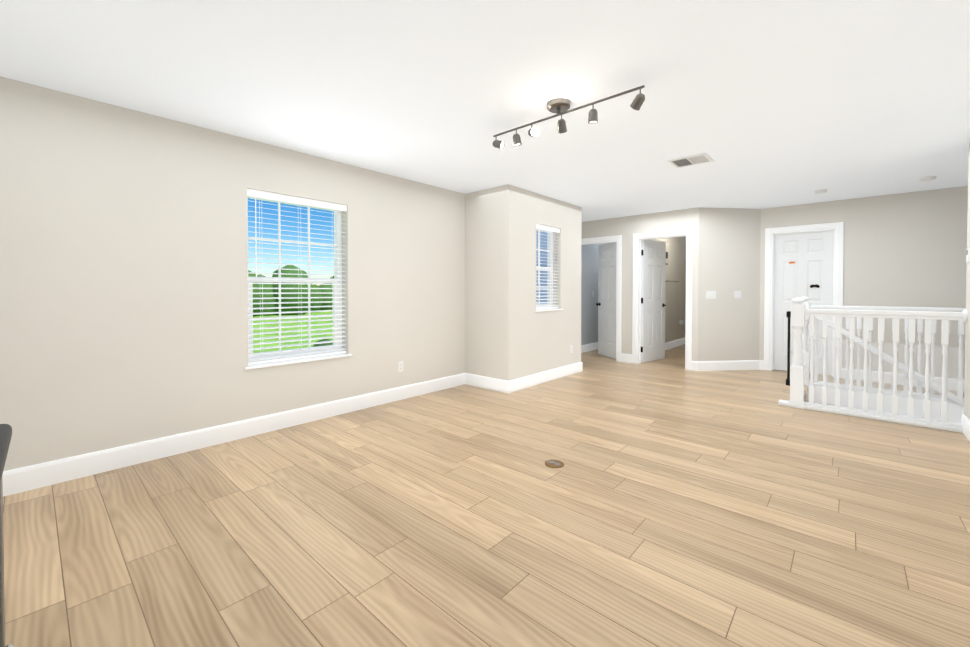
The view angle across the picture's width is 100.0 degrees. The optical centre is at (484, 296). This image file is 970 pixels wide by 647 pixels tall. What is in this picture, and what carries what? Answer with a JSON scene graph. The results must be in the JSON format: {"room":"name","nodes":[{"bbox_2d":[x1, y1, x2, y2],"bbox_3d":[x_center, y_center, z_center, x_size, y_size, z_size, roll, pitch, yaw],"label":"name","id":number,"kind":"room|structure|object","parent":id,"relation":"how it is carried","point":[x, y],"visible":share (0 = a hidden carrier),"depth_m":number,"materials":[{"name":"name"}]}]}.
{"room":"upstairs loft room","nodes":[
{"label":"upstairs loft room","id":0,"kind":"room"},
{"bbox_2d":[0,76,464,470],"bbox_3d":[-1.793,-0.074,3.569,0.200,2.400,4.407,1,1,42],"label":"wall","id":1,"kind":"structure","parent":0,"point":[123,284],"depth_m":2.89,"materials":[{"name":"paint"}]},
{"bbox_2d":[2,373,465,496],"bbox_3d":[-1.646,1.056,3.588,0.016,0.140,4.207,1,1,42],"label":"baseboard","id":2,"kind":"structure","parent":1,"relation":"attached to","point":[23,479],"depth_m":3.00,"materials":[{"name":"white wood"}]},
{"bbox_2d":[244,196,351,369],"bbox_3d":[-1.681,-0.151,3.665,0.207,1.460,0.944,1,1,42],"label":"window","id":3,"kind":"structure","parent":1,"relation":"in","point":[337,259],"depth_m":3.75,"materials":[{"name":"white plastic"}]},
{"bbox_2d":[247,188,346,364],"bbox_3d":[-1.654,-0.165,3.641,0.070,1.433,0.878,1,1,42],"label":"window blind","id":4,"kind":"object","parent":3,"relation":"attached to","point":[259,194],"visible":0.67,"depth_m":3.60,"materials":[{"name":"white plastic"}]},
{"bbox_2d":[398,361,402,371],"bbox_3d":[-0.913,0.756,4.411,0.008,0.115,0.070,1,1,42],"label":"electrical outlet","id":5,"kind":"object","parent":1,"relation":"attached to","point":[400,366],"visible":1,"depth_m":4.41,"materials":[{"name":"white plastic"}]},
{"bbox_2d":[0,0,969,221],"bbox_3d":[2.857,-1.351,3.683,7.520,0.150,10.800,1,1,42],"label":"ceiling","id":6,"kind":"structure","parent":0,"point":[763,104],"depth_m":2.40,"materials":[{"name":"white paint"}]},
{"bbox_2d":[493,85,644,149],"bbox_3d":[0.479,-1.162,2.651,1.119,0.196,0.150,1,1,42],"label":"track light","id":7,"kind":"object","parent":6,"relation":"attached to","point":[560,106],"visible":1,"depth_m":2.61,"materials":[{"name":"silver metal"}]},
{"bbox_2d":[667,153,713,167],"bbox_3d":[1.922,-1.270,3.808,0.330,0.015,0.290,1,1,42],"label":"ceiling vent","id":8,"kind":"object","parent":6,"relation":"in","point":[691,160],"visible":1,"depth_m":3.80,"materials":[{"name":"white metal"}]},
{"bbox_2d":[814,189,826,193],"bbox_3d":[4.079,-1.276,4.948,0.124,0.036,0.124,1,1,42],"label":"smoke detector","id":9,"kind":"object","parent":6,"relation":"attached to","point":[820,191],"visible":1,"depth_m":4.92,"materials":[{"name":"white plastic"}]},
{"bbox_2d":[919,176,935,180],"bbox_3d":[4.762,-1.268,4.376,0.124,0.036,0.124,1,1,42],"label":"smoke detector","id":10,"kind":"object","parent":6,"relation":"attached to","point":[928,178],"visible":1,"depth_m":4.34,"materials":[{"name":"white plastic"}]},
{"bbox_2d":[3,344,969,646],"bbox_3d":[2.857,1.224,3.721,7.520,0.200,10.800,1,1,42],"label":"floor","id":11,"kind":"structure","parent":0,"point":[671,502],"depth_m":2.00,"materials":[{"name":"brown wood"}]},
{"bbox_2d":[0,500,12,646],"bbox_3d":[-0.910,0.759,0.452,0.995,0.825,0.445,1,1,43],"label":"base cabinet","id":12,"kind":"object","parent":11,"relation":"on","point":[2,599],"depth_m":0.91,"materials":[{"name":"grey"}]},
{"bbox_2d":[0,424,11,499],"bbox_3d":[-0.753,0.327,0.310,1.450,0.043,0.460,1,1,43],"label":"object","id":13,"kind":"structure","parent":12,"relation":"on","point":[5,429],"depth_m":0.87,"materials":[{"name":"grey"}]},
{"bbox_2d":[545,460,563,467],"bbox_3d":[0.472,1.133,2.768,0.130,0.008,0.130,1,1,42],"label":"floor outlet cover","id":14,"kind":"object","parent":11,"relation":"on","point":[554,463],"visible":1,"depth_m":2.76,"materials":[{"name":"gold metal"}]},
{"bbox_2d":[778,296,967,432],"bbox_3d":[4.582,0.970,3.745,2.985,1.909,1.422,1,1,42],"label":"stair railing","id":15,"kind":"object","parent":11,"relation":"on","point":[802,313],"visible":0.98,"depth_m":3.91,"materials":[{"name":"white wood"}]},
{"bbox_2d":[808,386,963,423],"bbox_3d":[5.340,1.252,3.856,3.575,0.260,0.012,1,1,42],"label":"trim","id":16,"kind":"structure","parent":11,"relation":"attached to","point":[889,407],"depth_m":4.56,"materials":[{"name":"white wood"}]},
{"bbox_2d":[465,184,518,380],"bbox_3d":[0.001,-0.096,5.054,0.897,2.400,0.200,1,1,42],"label":"wall","id":17,"kind":"structure","parent":0,"point":[491,282],"depth_m":4.84,"materials":[{"name":"paint"}]},
{"bbox_2d":[466,373,505,392],"bbox_3d":[0.012,1.036,4.916,0.660,0.140,0.016,1,1,42],"label":"baseboard","id":18,"kind":"structure","parent":17,"relation":"attached to","point":[490,383],"depth_m":4.90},
{"bbox_2d":[519,188,574,377],"bbox_3d":[0.765,-0.101,5.387,0.200,2.400,1.313,1,1,42],"label":"wall","id":19,"kind":"structure","parent":0,"point":[546,339],"depth_m":5.26,"materials":[{"name":"paint"}]},
{"bbox_2d":[506,362,582,392],"bbox_3d":[0.845,1.030,5.331,0.016,0.140,1.745,1,1,42],"label":"baseboard","id":20,"kind":"structure","parent":19,"relation":"attached to","point":[517,384],"depth_m":5.19,"materials":[{"name":"white wood"}]},
{"bbox_2d":[535,229,562,311],"bbox_3d":[0.773,-0.371,5.364,0.207,1.106,0.641,1,1,42],"label":"window","id":21,"kind":"structure","parent":19,"relation":"in","point":[549,256],"depth_m":5.57,"materials":[{"name":"white plastic"}]},
{"bbox_2d":[536,231,546,303],"bbox_3d":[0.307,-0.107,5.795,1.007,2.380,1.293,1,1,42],"label":"window pane","id":22,"kind":"object","parent":21,"relation":"attached to","point":[542,255],"depth_m":6.09,"materials":[{"name":"clear glass"}]},
{"bbox_2d":[536,224,559,308],"bbox_3d":[0.800,-0.384,5.340,0.070,1.078,0.575,1,1,42],"label":"window blind","id":23,"kind":"object","parent":21,"relation":"attached to","point":[547,228],"visible":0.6,"depth_m":5.32,"materials":[{"name":"white plastic"}]},
{"bbox_2d":[574,205,581,362],"bbox_3d":[0.971,-0.113,6.216,0.997,2.400,0.200,1,1,42],"label":"wall","id":24,"kind":"structure","parent":0,"point":[577,297],"depth_m":5.88,"materials":[{"name":"paint"}]},
{"bbox_2d":[581,243,604,344],"bbox_3d":[2.677,-0.149,8.685,0.010,2.400,3.204,1,1,42],"label":"wall","id":25,"kind":"structure","parent":0,"point":[589,285],"depth_m":7.97,"materials":[{"name":"paint"}]},
{"bbox_2d":[581,342,597,352],"bbox_3d":[2.693,0.981,8.701,0.016,0.140,3.184,1,1,42],"label":"baseboard","id":26,"kind":"structure","parent":25,"relation":"attached to","point":[593,346],"depth_m":7.96,"materials":[{"name":"white wood"}]},
{"bbox_2d":[581,207,698,362],"bbox_3d":[2.367,-0.121,6.734,2.150,2.400,0.120,1,1,42],"label":"wall","id":27,"kind":"structure","parent":0,"point":[627,227],"depth_m":6.62,"materials":[{"name":"paint"}]},
{"bbox_2d":[581,235,621,361],"bbox_3d":[1.968,0.024,7.092,0.900,2.100,0.156,1,1,42],"label":"door frame","id":28,"kind":"structure","parent":27,"relation":"attached to","point":[606,239],"depth_m":6.77,"materials":[{"name":"white wood"}]},
{"bbox_2d":[596,242,616,358],"bbox_3d":[2.192,0.054,7.245,0.171,2.020,0.716,0,1,-10],"label":"door leaf","id":29,"kind":"structure","parent":27,"relation":"in","point":[606,304],"depth_m":7.24,"materials":[{"name":"white wood"}]},
{"bbox_2d":[641,239,665,362],"bbox_3d":[2.840,0.060,6.851,0.706,2.020,0.147,-1,1,-38],"label":"door leaf","id":30,"kind":"structure","parent":27,"relation":"in","point":[653,277],"depth_m":6.81,"materials":[{"name":"white wood"}]},
{"bbox_2d":[632,228,692,369],"bbox_3d":[2.778,0.035,6.370,0.890,2.100,0.156,1,1,42],"label":"door frame","id":31,"kind":"structure","parent":27,"relation":"attached to","point":[638,238],"depth_m":6.43,"materials":[{"name":"white wood"}]},
{"bbox_2d":[641,236,685,342],"bbox_3d":[3.433,-0.139,8.010,0.120,2.400,3.204,1,1,42],"label":"wall","id":32,"kind":"structure","parent":0,"point":[675,303],"depth_m":8.55,"materials":[{"name":"paint"}]},
{"bbox_2d":[665,337,684,349],"bbox_3d":[3.491,0.991,7.989,0.016,0.140,3.184,1,1,42],"label":"baseboard","id":33,"kind":"structure","parent":32,"relation":"attached to","point":[668,345],"depth_m":8.50,"materials":[{"name":"white wood"}]},
{"bbox_2d":[698,207,760,360],"bbox_3d":[3.614,-0.111,6.090,0.990,2.400,0.120,0,1,-7],"label":"wall","id":34,"kind":"structure","parent":0,"point":[728,266],"depth_m":6.03,"materials":[{"name":"paint"}]},
{"bbox_2d":[706,291,715,298],"bbox_3d":[3.326,-0.030,5.992,0.162,0.115,0.009,0,1,-7],"label":"light switch","id":35,"kind":"object","parent":34,"relation":"attached to","point":[710,294],"visible":1,"depth_m":5.99,"materials":[{"name":"white plastic"}]},
{"bbox_2d":[694,360,761,370],"bbox_3d":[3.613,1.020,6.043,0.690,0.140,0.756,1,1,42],"label":"baseboard","id":36,"kind":"structure","parent":34,"relation":"attached to","point":[742,364],"depth_m":6.03,"materials":[{"name":"white wood"}]},
{"bbox_2d":[734,291,740,298],"bbox_3d":[3.752,-0.030,6.042,0.116,0.115,0.009,0,1,-7],"label":"double light switch","id":37,"kind":"object","parent":34,"relation":"attached to","point":[737,294],"visible":1,"depth_m":6.04,"materials":[{"name":"white plastic"}]},
{"bbox_2d":[759,186,967,379],"bbox_3d":[5.723,-0.091,4.729,4.213,2.400,0.120,1,1,42],"label":"wall","id":38,"kind":"structure","parent":0,"point":[907,249],"depth_m":5.11,"materials":[{"name":"paint"}]},
{"bbox_2d":[773,231,833,375],"bbox_3d":[4.548,0.075,5.834,0.689,2.020,0.147,1,1,42],"label":"door leaf","id":39,"kind":"structure","parent":38,"relation":"in","point":[803,264],"depth_m":5.83,"materials":[{"name":"white wood"}]},
{"bbox_2d":[764,222,843,377],"bbox_3d":[4.523,0.043,5.804,0.873,2.100,0.156,1,1,42],"label":"door frame","id":40,"kind":"structure","parent":38,"relation":"attached to","point":[836,228],"depth_m":5.86,"materials":[{"name":"white wood"}]},
{"bbox_2d":[842,368,964,391],"bbox_3d":[6.019,1.044,4.391,3.260,0.140,0.016,1,1,42],"label":"baseboard","id":41,"kind":"structure","parent":38,"relation":"attached to","point":[873,372],"depth_m":5.11,"materials":[{"name":"white wood"}]},
{"bbox_2d":[964,143,969,419],"bbox_3d":[2.126,-0.039,1.164,0.150,2.400,5.880,1,1,42],"label":"wall","id":42,"kind":"structure","parent":0,"point":[967,379],"depth_m":3.35,"materials":[{"name":"paint"}]},
{"bbox_2d":[961,414,969,440],"bbox_3d":[2.104,1.089,1.281,0.016,0.140,5.760,1,1,42],"label":"baseboard","id":43,"kind":"structure","parent":42,"relation":"attached to","point":[965,421],"depth_m":3.30,"materials":[{"name":"white wood"}]},
{"bbox_2d":[966,248,969,262],"bbox_3d":[3.898,-0.335,3.277,0.026,0.126,0.096,1,1,42],"label":"light switch","id":44,"kind":"object","parent":42,"relation":"attached to","point":[968,255],"visible":1,"depth_m":3.25,"materials":[{"name":"white plastic"}]},
{"label":"outside","id":45,"kind":"structure","parent":0,"visible":0},
{"bbox_2d":[253,311,332,352],"bbox_3d":[-113.257,2.648,101.132,295.940,0.100,500.000,1,1,42],"label":"lawn","id":46,"kind":"structure","parent":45,"point":[288,333],"depth_m":40.85,"materials":[{"name":"green plant"}]},
{"bbox_2d":[248,265,333,346],"bbox_3d":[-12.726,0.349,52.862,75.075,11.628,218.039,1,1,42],"label":"tree","id":47,"kind":"object","parent":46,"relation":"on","point":[289,295],"depth_m":67.58,"materials":[{"name":"green plant"}]}
]}

